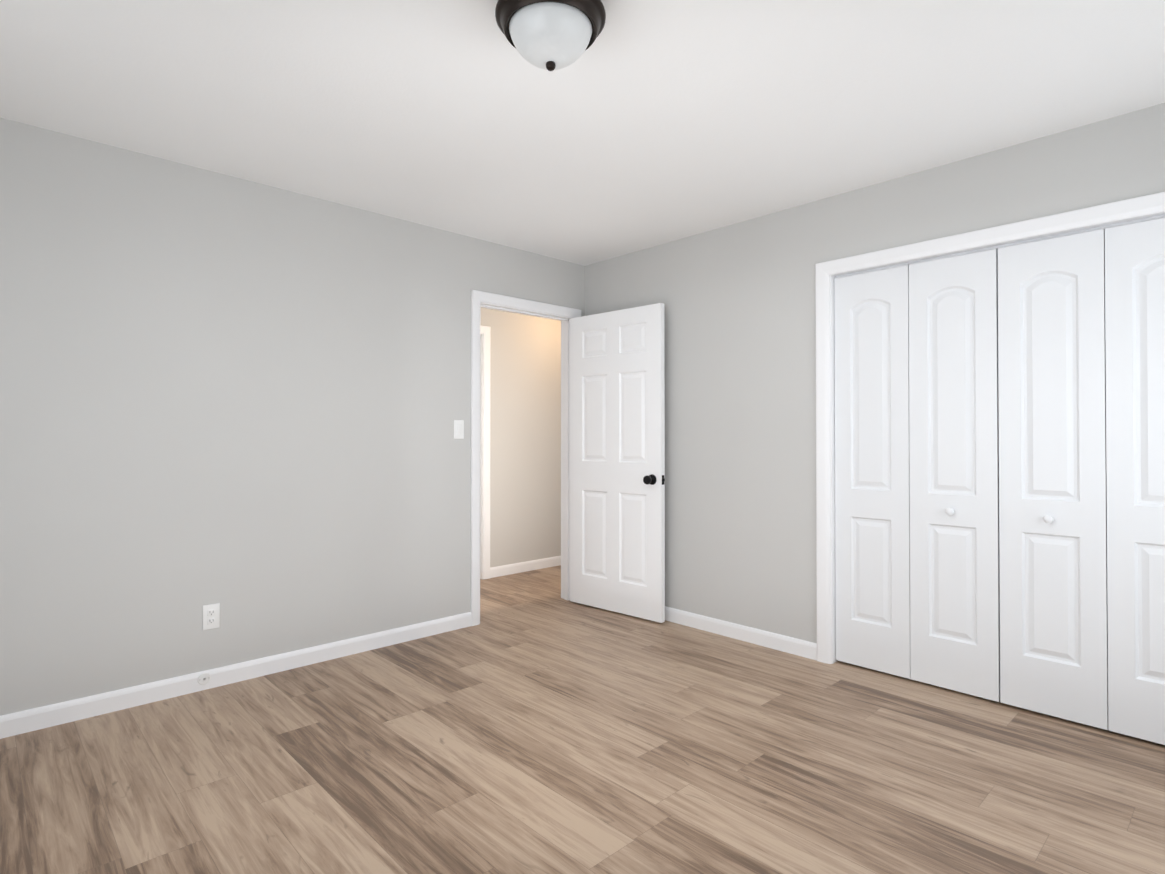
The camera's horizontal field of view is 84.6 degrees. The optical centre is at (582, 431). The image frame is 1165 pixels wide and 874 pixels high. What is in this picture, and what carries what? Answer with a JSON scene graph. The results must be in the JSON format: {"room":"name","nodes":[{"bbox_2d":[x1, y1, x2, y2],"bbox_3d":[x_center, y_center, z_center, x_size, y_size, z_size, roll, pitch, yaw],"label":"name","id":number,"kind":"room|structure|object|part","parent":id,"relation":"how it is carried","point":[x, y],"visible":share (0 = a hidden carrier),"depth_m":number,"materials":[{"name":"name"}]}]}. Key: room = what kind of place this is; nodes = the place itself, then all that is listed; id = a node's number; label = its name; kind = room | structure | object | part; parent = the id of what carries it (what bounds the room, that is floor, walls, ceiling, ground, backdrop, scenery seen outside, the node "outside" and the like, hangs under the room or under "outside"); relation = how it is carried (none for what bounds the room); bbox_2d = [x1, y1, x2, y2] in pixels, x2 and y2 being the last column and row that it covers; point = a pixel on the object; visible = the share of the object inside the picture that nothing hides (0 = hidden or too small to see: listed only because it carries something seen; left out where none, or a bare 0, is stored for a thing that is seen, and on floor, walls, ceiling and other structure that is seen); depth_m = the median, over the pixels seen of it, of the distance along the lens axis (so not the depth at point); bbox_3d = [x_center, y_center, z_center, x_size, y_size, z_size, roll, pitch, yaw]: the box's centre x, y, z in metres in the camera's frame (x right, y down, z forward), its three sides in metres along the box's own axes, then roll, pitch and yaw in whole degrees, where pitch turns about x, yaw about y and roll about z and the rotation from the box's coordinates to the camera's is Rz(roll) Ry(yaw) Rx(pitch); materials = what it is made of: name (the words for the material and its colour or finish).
{"room":"empty bedroom","nodes":[
{"label":"empty bedroom","id":0,"kind":"room"},
{"bbox_2d":[0,118,584,715],"bbox_3d":[-1.020,-0.005,3.758,5.700,2.415,0.120,1,-1,-43],"label":"wall","id":1,"kind":"structure","parent":0,"point":[244,404],"depth_m":3.01,"materials":[{"name":"paint"}]},
{"bbox_2d":[203,603,219,629],"bbox_3d":[-1.731,0.865,2.989,0.070,0.115,0.008,1,-1,-43],"label":"wall outlet","id":2,"kind":"object","parent":1,"relation":"attached to","point":[211,616],"visible":1,"depth_m":2.99,"materials":[{"name":"white plastic"}]},
{"bbox_2d":[0,612,471,738],"bbox_3d":[-1.812,1.152,2.905,3.091,0.085,0.013,1,-1,-43],"label":"baseboard","id":3,"kind":"structure","parent":1,"relation":"attached to","point":[26,721],"depth_m":2.98,"materials":[{"name":"white wood"}]},
{"bbox_2d":[198,673,210,684],"bbox_3d":[-1.743,1.143,2.955,0.054,0.054,0.011,1,-1,-43],"label":"outlet","id":4,"kind":"object","parent":3,"relation":"attached to","point":[204,678],"visible":1,"depth_m":2.95,"materials":[{"name":"white plastic"}]},
{"bbox_2d":[454,420,463,438],"bbox_3d":[-0.754,-0.011,3.919,0.070,0.115,0.012,1,-1,-43],"label":"light switch","id":5,"kind":"object","parent":1,"relation":"attached to","point":[458,429],"visible":1,"depth_m":3.92,"materials":[{"name":"white plastic"}]},
{"bbox_2d":[471,290,580,625],"bbox_3d":[-0.399,0.166,4.344,0.928,2.084,0.161,1,-1,-43],"label":"door frame","id":6,"kind":"structure","parent":1,"relation":"attached to","point":[480,335],"depth_m":4.59,"materials":[{"name":"white wood"}]},
{"bbox_2d":[570,303,664,622],"bbox_3d":[0.218,0.198,4.270,0.795,1.995,0.171,0,-1,43],"label":"bedroom door","id":7,"kind":"structure","parent":6,"relation":"attached to","point":[617,471],"depth_m":4.23,"materials":[{"name":"white wood"}]},
{"bbox_3d":[0.469,0.305,4.038,0.113,0.066,0.171,0,-1,43],"label":"knob","id":8,"kind":"part","parent":7,"relation":"part of","materials":[{"name":"black metal"}]},
{"bbox_2d":[481,308,560,566],"bbox_3d":[-1.684,0.003,4.547,5.820,2.415,0.120,1,-1,-43],"label":"wall","id":9,"kind":"structure","parent":0,"point":[525,438],"depth_m":5.58,"materials":[{"name":"paint"}]},
{"bbox_2d":[490,556,560,577],"bbox_3d":[-0.192,1.180,5.858,1.596,0.085,0.013,1,-1,-43],"label":"baseboard","id":10,"kind":"structure","parent":9,"relation":"attached to","point":[503,570],"depth_m":5.55,"materials":[{"name":"white wood"}]},
{"bbox_2d":[0,565,1164,873],"bbox_3d":[0.086,1.222,2.666,5.820,0.060,5.270,1,-1,-43],"label":"floor","id":11,"kind":"structure","parent":0,"point":[532,723],"depth_m":2.24,"materials":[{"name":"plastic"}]},
{"bbox_2d":[0,0,1164,265],"bbox_3d":[0.086,-1.262,2.689,5.820,0.080,5.270,1,-1,-43],"label":"ceiling","id":12,"kind":"structure","parent":0,"point":[640,124],"depth_m":2.35,"materials":[{"name":"paint"}]},
{"bbox_2d":[495,0,605,70],"bbox_3d":[-0.090,-1.127,1.819,0.313,0.207,0.313,1,-1,-43],"label":"flush-mount light","id":13,"kind":"object","parent":12,"relation":"attached to","point":[550,35],"visible":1,"depth_m":1.75,"materials":[{"name":"white glass"}]},
{"bbox_2d":[585,103,1164,642],"bbox_3d":[1.476,-0.010,3.201,0.120,2.415,4.120,1,-1,-43],"label":"wall","id":14,"kind":"structure","parent":0,"point":[739,299],"depth_m":3.56,"materials":[{"name":"paint"}]},
{"bbox_2d":[665,606,816,659],"bbox_3d":[0.619,1.162,3.994,0.020,0.085,1.774,1,-1,-43],"label":"baseboard","id":15,"kind":"structure","parent":14,"relation":"attached to","point":[791,645],"depth_m":3.66,"materials":[{"name":"white wood"}]},
{"bbox_2d":[834,265,910,678],"bbox_3d":[1.448,0.194,3.208,0.030,1.980,0.363,1,-1,-43],"label":"closet door","id":16,"kind":"structure","parent":14,"relation":"in","point":[872,501],"depth_m":3.19,"materials":[{"name":"white wood"}]},
{"bbox_2d":[909,249,999,701],"bbox_3d":[1.685,0.191,2.929,0.068,1.980,0.363,1,-1,-43],"label":"closet door","id":17,"kind":"structure","parent":14,"relation":"in","point":[954,489],"depth_m":2.92,"materials":[{"name":"white wood"}]},
{"bbox_3d":[1.674,0.366,2.917,0.038,0.035,0.035,1,-1,-43],"label":"knob","id":18,"kind":"part","parent":17,"relation":"part of","materials":[{"name":"white plastic"}]},
{"bbox_2d":[815,192,1164,663],"bbox_3d":[1.830,0.155,2.812,0.143,2.078,1.621,1,-1,-43],"label":"door frame","id":19,"kind":"structure","parent":14,"relation":"attached to","point":[1099,216],"depth_m":3.30,"materials":[{"name":"white wood"}]},
{"bbox_2d":[835,215,1164,277],"bbox_3d":[1.839,-0.811,2.829,0.025,0.010,1.470,1,-1,-43],"label":"trim","id":20,"kind":"structure","parent":14,"relation":"attached to","point":[1043,238],"depth_m":2.78,"materials":[{"name":"white wood"}]},
{"bbox_2d":[998,229,1107,729],"bbox_3d":[1.939,0.188,2.661,0.068,1.980,0.363,1,-1,-43],"label":"closet door","id":21,"kind":"structure","parent":14,"relation":"in","point":[1052,490],"depth_m":2.65,"materials":[{"name":"white wood"}]},
{"bbox_3d":[1.928,0.363,2.649,0.038,0.035,0.035,1,-1,-43],"label":"knob","id":22,"kind":"part","parent":21,"relation":"part of","materials":[{"name":"white plastic"}]},
{"bbox_2d":[1105,217,1164,744],"bbox_3d":[2.204,0.186,2.408,0.030,1.980,0.363,1,-1,-43],"label":"closet door","id":23,"kind":"structure","parent":14,"relation":"in","point":[1135,343],"depth_m":2.47,"materials":[{"name":"white wood"}]}
]}

